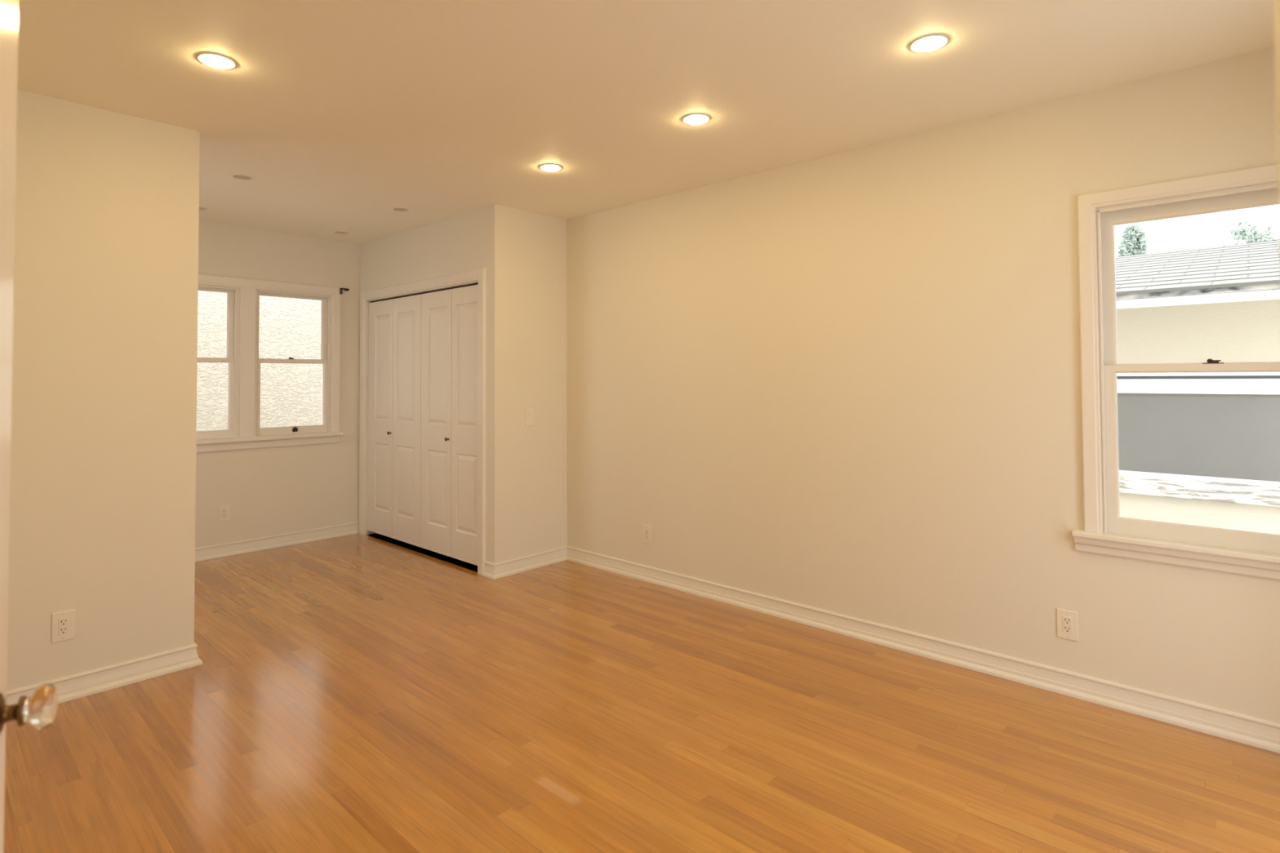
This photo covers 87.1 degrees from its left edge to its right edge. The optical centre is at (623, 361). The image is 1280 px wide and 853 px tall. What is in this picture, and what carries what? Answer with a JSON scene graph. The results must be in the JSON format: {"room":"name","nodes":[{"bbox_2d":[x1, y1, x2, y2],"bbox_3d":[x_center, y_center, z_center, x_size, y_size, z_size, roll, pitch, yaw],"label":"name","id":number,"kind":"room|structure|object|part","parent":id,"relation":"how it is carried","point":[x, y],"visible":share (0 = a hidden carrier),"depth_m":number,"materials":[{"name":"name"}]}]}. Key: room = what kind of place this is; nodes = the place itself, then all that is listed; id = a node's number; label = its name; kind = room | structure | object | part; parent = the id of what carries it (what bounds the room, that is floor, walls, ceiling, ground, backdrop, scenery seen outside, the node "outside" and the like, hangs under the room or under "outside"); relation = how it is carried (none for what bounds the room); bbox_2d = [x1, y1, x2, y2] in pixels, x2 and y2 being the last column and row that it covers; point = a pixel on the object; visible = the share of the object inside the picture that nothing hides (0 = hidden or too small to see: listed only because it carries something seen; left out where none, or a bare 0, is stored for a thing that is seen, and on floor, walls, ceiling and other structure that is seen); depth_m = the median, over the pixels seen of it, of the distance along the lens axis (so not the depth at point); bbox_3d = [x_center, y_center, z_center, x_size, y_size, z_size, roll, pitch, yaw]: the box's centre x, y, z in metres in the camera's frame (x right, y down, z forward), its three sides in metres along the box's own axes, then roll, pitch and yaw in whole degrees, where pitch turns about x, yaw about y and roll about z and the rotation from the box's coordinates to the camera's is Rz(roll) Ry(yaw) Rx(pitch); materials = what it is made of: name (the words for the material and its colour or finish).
{"room":"empty bedroom","nodes":[
{"label":"empty bedroom","id":0,"kind":"room"},
{"bbox_2d":[6,89,199,691],"bbox_3d":[-2.361,0.147,2.742,0.120,2.440,1.053,-2,-2,43],"label":"wall partition","id":1,"kind":"structure","parent":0,"point":[104,433],"depth_m":2.83,"materials":[{"name":"beige paint"}]},
{"bbox_2d":[51,608,75,643],"bbox_3d":[-2.267,1.069,2.722,0.008,0.117,0.073,-2,-2,43],"label":"wall outlet","id":2,"kind":"object","parent":1,"relation":"attached to","point":[63,623],"visible":1,"depth_m":2.72,"materials":[{"name":"beige plastic"}]},
{"bbox_2d":[57,617,68,635],"bbox_3d":[-2.266,1.068,2.721,0.005,0.067,0.033,-2,-2,43],"label":"receptacle","id":3,"kind":"object","parent":2,"relation":"attached to","point":[63,622],"depth_m":2.72,"materials":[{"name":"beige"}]},
{"bbox_2d":[6,642,202,705],"bbox_3d":[-2.337,1.320,2.714,0.148,0.092,1.081,-2,-2,43],"label":"baseboard","id":4,"kind":"structure","parent":1,"relation":"attached to","point":[77,686],"depth_m":2.84,"materials":[{"name":"beige paint"}]},
{"bbox_2d":[195,221,360,547],"bbox_3d":[-3.069,0.203,4.936,0.150,2.440,3.520,-2,-2,43],"label":"wall","id":5,"kind":"structure","parent":0,"point":[273,491],"depth_m":5.27,"materials":[{"name":"beige paint"}]},
{"bbox_2d":[195,284,239,439],"bbox_3d":[-3.146,0.007,4.878,0.184,1.140,0.584,-2,-2,43],"label":"window","id":6,"kind":"structure","parent":5,"relation":"in","point":[233,294],"depth_m":5.01,"materials":[{"name":"beige paint"}]},
{"bbox_3d":[-3.102,0.267,4.832,0.032,0.593,0.558,-2,-2,43],"label":"sash","id":7,"kind":"part","parent":6,"relation":"part of","materials":[{"name":"beige paint"}]},
{"bbox_3d":[-3.130,-0.277,4.869,0.032,0.549,0.560,-2,-2,43],"label":"sash","id":8,"kind":"part","parent":6,"relation":"part of","materials":[{"name":"white glass"}]},
{"bbox_2d":[218,504,230,521],"bbox_3d":[-2.931,1.108,4.941,0.008,0.117,0.073,-2,-2,43],"label":"wall outlet","id":9,"kind":"object","parent":5,"relation":"attached to","point":[224,510],"visible":1,"depth_m":4.94,"materials":[{"name":"beige plastic"}]},
{"bbox_2d":[222,507,226,517],"bbox_3d":[-2.930,1.108,4.939,0.005,0.067,0.033,-2,-2,43],"label":"receptacle","id":10,"kind":"object","parent":9,"relation":"attached to","point":[224,509],"depth_m":4.94,"materials":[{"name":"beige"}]},
{"bbox_2d":[195,273,343,452],"bbox_3d":[-2.832,0.009,5.057,0.064,1.283,1.455,-2,-2,43],"label":"trim","id":11,"kind":"structure","parent":5,"relation":"attached to","point":[248,287],"depth_m":5.10,"materials":[{"name":"beige paint"}]},
{"bbox_3d":[-2.834,0.003,5.069,0.017,1.125,0.106,-2,-2,43],"label":"mullion casing","id":12,"kind":"part","parent":11,"relation":"part of","materials":[{"name":"beige paint"}]},
{"bbox_3d":[-2.830,0.579,5.043,0.064,0.032,1.455,-2,-2,43],"label":"window stool","id":13,"kind":"part","parent":11,"relation":"part of","materials":[{"name":"beige paint"}]},
{"bbox_2d":[195,521,359,561],"bbox_3d":[-3.174,1.372,4.661,0.028,0.092,2.770,-2,-2,43],"label":"baseboard","id":14,"kind":"structure","parent":5,"relation":"attached to","point":[206,553],"depth_m":5.17,"materials":[{"name":"beige paint"}]},
{"bbox_2d":[255,289,330,436],"bbox_3d":[-2.666,0.018,5.387,0.186,1.140,0.573,-2,-2,43],"label":"window","id":15,"kind":"structure","parent":5,"relation":"in","point":[325,360],"depth_m":5.43,"materials":[{"name":"beige paint"}]},
{"bbox_3d":[-2.651,-0.266,5.378,0.032,0.549,0.549,-2,-2,43],"label":"sash","id":16,"kind":"part","parent":15,"relation":"part of","materials":[{"name":"glass"}]},
{"bbox_3d":[-2.623,0.277,5.341,0.032,0.593,0.547,-2,-2,43],"label":"sash","id":17,"kind":"part","parent":15,"relation":"part of","materials":[{"name":"beige paint"}]},
{"bbox_2d":[339,288,349,293],"bbox_3d":[-2.320,-0.588,5.588,0.040,0.049,0.064,-2,-2,43],"label":"curtain bracket","id":18,"kind":"object","parent":5,"relation":"attached to","point":[341,289],"visible":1,"depth_m":5.58,"materials":[{"name":"brown metal"}]},
{"bbox_2d":[359,204,506,572],"bbox_3d":[-1.507,0.200,5.087,1.918,2.440,0.100,-2,-2,43],"label":"wall","id":19,"kind":"structure","parent":0,"point":[476,239],"depth_m":4.48,"materials":[{"name":"beige paint"}]},
{"bbox_2d":[367,293,421,546],"bbox_3d":[-1.827,0.444,5.334,0.842,1.893,0.062,-2,-2,43],"label":"door","id":20,"kind":"structure","parent":19,"relation":"in","point":[394,333],"depth_m":5.31,"materials":[{"name":"beige paint"}]},
{"bbox_2d":[359,267,486,575],"bbox_3d":[-1.534,0.406,5.093,1.783,2.029,0.121,-2,-2,43],"label":"trim","id":21,"kind":"structure","parent":19,"relation":"attached to","point":[475,277],"depth_m":4.83,"materials":[{"name":"beige paint"}]},
{"bbox_2d":[420,284,477,565],"bbox_3d":[-1.240,0.428,4.781,0.763,1.893,0.062,-2,-2,43],"label":"door","id":22,"kind":"structure","parent":19,"relation":"in","point":[449,317],"depth_m":4.77,"materials":[{"name":"beige paint"}]},
{"bbox_2d":[506,206,567,560],"bbox_3d":[-0.629,0.187,4.694,0.100,2.440,0.530,-2,-2,43],"label":"wall","id":23,"kind":"structure","parent":0,"point":[537,471],"depth_m":4.65,"materials":[{"name":"beige paint"}]},
{"bbox_2d":[482,546,567,579],"bbox_3d":[-0.657,1.359,4.608,0.125,0.092,0.658,-2,-2,43],"label":"baseboard","id":24,"kind":"structure","parent":23,"relation":"attached to","point":[500,570],"depth_m":4.52,"materials":[{"name":"beige paint"}]},
{"bbox_2d":[524,408,533,426],"bbox_3d":[-0.643,0.377,4.593,0.010,0.117,0.071,-2,-2,43],"label":"light switch","id":25,"kind":"object","parent":23,"relation":"attached to","point":[529,413],"visible":1,"depth_m":4.59,"materials":[{"name":"beige plastic"}]},
{"bbox_2d":[3,533,1279,852],"bbox_3d":[-1.269,1.414,2.407,6.188,0.120,5.000,-2,-2,43],"label":"floor","id":26,"kind":"structure","parent":0,"point":[354,693],"depth_m":2.39,"materials":[{"name":"brown wood"}]},
{"bbox_2d":[17,0,1274,244],"bbox_3d":[-1.280,-1.145,2.470,6.188,0.120,5.000,-2,-2,43],"label":"ceiling","id":27,"kind":"structure","parent":0,"point":[342,114],"depth_m":2.59,"materials":[{"name":"white paint"}]},
{"bbox_2d":[199,206,208,210],"bbox_3d":[-2.849,-1.041,4.501,0.122,0.034,0.122,-2,-2,43],"label":"recessed light","id":28,"kind":"object","parent":27,"relation":"in","point":[201,208],"visible":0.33,"depth_m":4.54,"materials":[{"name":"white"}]},
{"bbox_2d":[196,52,235,69],"bbox_3d":[-1.466,-1.082,2.424,0.122,0.027,0.122,-2,-2,43],"label":"recessed light","id":29,"kind":"object","parent":27,"relation":"in","point":[212,60],"visible":1,"depth_m":2.40,"materials":[{"name":"white"}]},
{"bbox_2d":[230,173,254,180],"bbox_3d":[-2.160,-1.061,3.812,0.122,0.034,0.122,-2,-2,43],"label":"recessed light","id":30,"kind":"object","parent":27,"relation":"in","point":[238,176],"visible":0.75,"depth_m":3.83,"materials":[{"name":"white"}]},
{"bbox_2d":[333,231,349,234],"bbox_3d":[-2.209,-1.026,5.261,0.122,0.034,0.122,-2,-2,43],"label":"recessed light","id":31,"kind":"object","parent":27,"relation":"in","point":[334,232],"visible":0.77,"depth_m":5.28,"materials":[{"name":"white"}]},
{"bbox_2d":[391,207,409,212],"bbox_3d":[-1.509,-1.046,4.554,0.122,0.034,0.122,-2,-2,43],"label":"recessed light","id":32,"kind":"object","parent":27,"relation":"in","point":[396,209],"visible":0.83,"depth_m":4.58,"materials":[{"name":"white"}]},
{"bbox_2d":[539,163,561,171],"bbox_3d":[-0.398,-1.056,3.661,0.122,0.027,0.122,-2,-2,43],"label":"recessed light","id":33,"kind":"object","parent":27,"relation":"in","point":[548,166],"visible":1,"depth_m":3.63,"materials":[{"name":"white"}]},
{"bbox_2d":[682,113,710,124],"bbox_3d":[0.321,-1.076,2.986,0.122,0.027,0.122,-2,-2,43],"label":"recessed light","id":34,"kind":"object","parent":27,"relation":"in","point":[693,118],"visible":1,"depth_m":2.96,"materials":[{"name":"white"}]},
{"bbox_2d":[909,34,948,52],"bbox_3d":[1.051,-1.095,2.319,0.122,0.027,0.122,-2,-2,43],"label":"recessed light","id":35,"kind":"object","parent":27,"relation":"in","point":[930,42],"visible":1,"depth_m":2.30,"materials":[{"name":"white"}]},
{"bbox_2d":[566,46,1279,723],"bbox_3d":[0.398,0.170,4.194,5.918,2.440,0.150,-2,-2,43],"label":"wall","id":36,"kind":"structure","parent":0,"point":[847,383],"depth_m":3.20,"materials":[{"name":"beige paint"}]},
{"bbox_2d":[642,524,651,544],"bbox_3d":[0.149,1.102,4.301,0.073,0.117,0.008,-2,-2,43],"label":"wall outlet","id":37,"kind":"object","parent":36,"relation":"attached to","point":[646,530],"visible":1,"depth_m":4.30,"materials":[{"name":"beige plastic"}]},
{"bbox_2d":[644,528,648,540],"bbox_3d":[0.148,1.102,4.300,0.033,0.067,0.005,-2,-2,43],"label":"receptacle","id":38,"kind":"object","parent":37,"relation":"attached to","point":[646,531],"depth_m":4.30,"materials":[{"name":"white plastic"}]},
{"bbox_2d":[566,546,1279,753],"bbox_3d":[1.041,1.324,3.443,4.000,0.092,0.028,-2,-2,43],"label":"baseboard","id":39,"kind":"structure","parent":36,"relation":"attached to","point":[1260,733],"depth_m":2.94,"materials":[{"name":"beige paint"}]},
{"bbox_2d":[1056,608,1078,641],"bbox_3d":[1.807,1.070,2.741,0.073,0.117,0.008,-2,-2,43],"label":"wall outlet","id":40,"kind":"object","parent":36,"relation":"attached to","point":[1067,620],"visible":1,"depth_m":2.74,"materials":[{"name":"beige plastic"}]},
{"bbox_2d":[1062,615,1072,634],"bbox_3d":[1.806,1.070,2.740,0.033,0.067,0.005,-2,-2,43],"label":"receptacle","id":41,"kind":"object","parent":40,"relation":"attached to","point":[1067,620],"depth_m":2.74,"materials":[{"name":"white plastic"}]},
{"bbox_2d":[1071,163,1279,580],"bbox_3d":[2.189,0.035,2.497,0.876,1.441,0.230,-2,-2,43],"label":"window","id":42,"kind":"structure","parent":36,"relation":"in","point":[1104,532],"depth_m":2.63,"materials":[{"name":"beige paint"}]},
{"bbox_3d":[2.187,-0.288,2.505,0.672,0.647,0.032,-2,-2,43],"label":"sash","id":43,"kind":"part","parent":42,"relation":"part of","materials":[{"name":"clear glass"}]},
{"bbox_3d":[2.166,0.339,2.464,0.670,0.666,0.032,-2,-2,43],"label":"sash","id":44,"kind":"part","parent":42,"relation":"part of","materials":[{"name":"beige paint"}]},
{"bbox_3d":[-1.295,0.098,0.934,3.914,2.440,0.120,-2,-2,43],"label":"wall","id":45,"kind":"structure","parent":0,"visible":0},
{"bbox_2d":[0,0,57,852],"bbox_3d":[-0.586,0.280,0.557,0.098,2.030,0.792,1,-2,-33],"label":"door","id":46,"kind":"structure","parent":45,"relation":"in","point":[39,709],"depth_m":0.85,"materials":[{"name":"white paint"}]},
{"bbox_3d":[-0.739,0.437,0.853,0.032,0.054,0.054,1,-2,-33],"label":"glass knob","id":47,"kind":"part","parent":46,"relation":"part of","materials":[{"name":"clear glass"}]},
{"label":"outside","id":48,"kind":"structure","parent":0,"visible":0},
{"bbox_3d":[3.708,2.024,9.178,32.000,0.150,40.000,-2,-2,43],"label":"floor","id":49,"kind":"structure","parent":48,"visible":0},
{"bbox_2d":[196,290,322,431],"bbox_3d":[-5.162,0.017,5.344,0.250,3.750,8.200,-2,-2,43],"label":"wall","id":50,"kind":"structure","parent":49,"relation":"on","point":[291,393],"depth_m":6.86,"materials":[{"name":"beige"}]},
{"bbox_2d":[1115,223,1149,256],"bbox_3d":[7.414,-0.038,9.868,0.949,3.975,0.942,-2,-2,43],"label":"cypress tree","id":51,"kind":"object","parent":49,"relation":"on","point":[1133,242],"visible":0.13,"depth_m":9.81,"materials":[{"name":"green plant"}]},
{"bbox_2d":[1115,240,1279,533],"bbox_3d":[3.459,0.482,7.134,15.500,2.835,5.165,-2,-2,43],"label":"neighboring house","id":52,"kind":"structure","parent":49,"relation":"on","point":[1195,448],"depth_m":4.21,"materials":[{"name":"beige paint"}]},
{"bbox_3d":[4.299,0.781,3.566,4.800,0.114,0.100,-2,-2,43],"label":"window sill","id":53,"kind":"part","parent":52,"relation":"part of","materials":[{"name":"paint"}]},
{"bbox_2d":[1224,218,1279,244],"bbox_3d":[9.664,-0.079,9.210,2.077,4.004,0.936,-2,-2,43],"label":"spreading tree","id":54,"kind":"object","parent":49,"relation":"on","point":[1239,232],"visible":0.62,"depth_m":9.62,"materials":[{"name":"green plant"}]},
{"bbox_3d":[0.918,0.074,0.342,0.120,2.440,4.750,-2,-2,43],"label":"wall","id":55,"kind":"structure","parent":0,"visible":0},
{"bbox_2d":[1272,0,1279,235],"bbox_3d":[0.550,0.074,0.300,0.360,2.440,0.125,-2,-2,43],"label":"trim","id":56,"kind":"structure","parent":55,"relation":"attached to","point":[1276,3],"depth_m":0.44,"materials":[{"name":"beige paint"}]}
]}

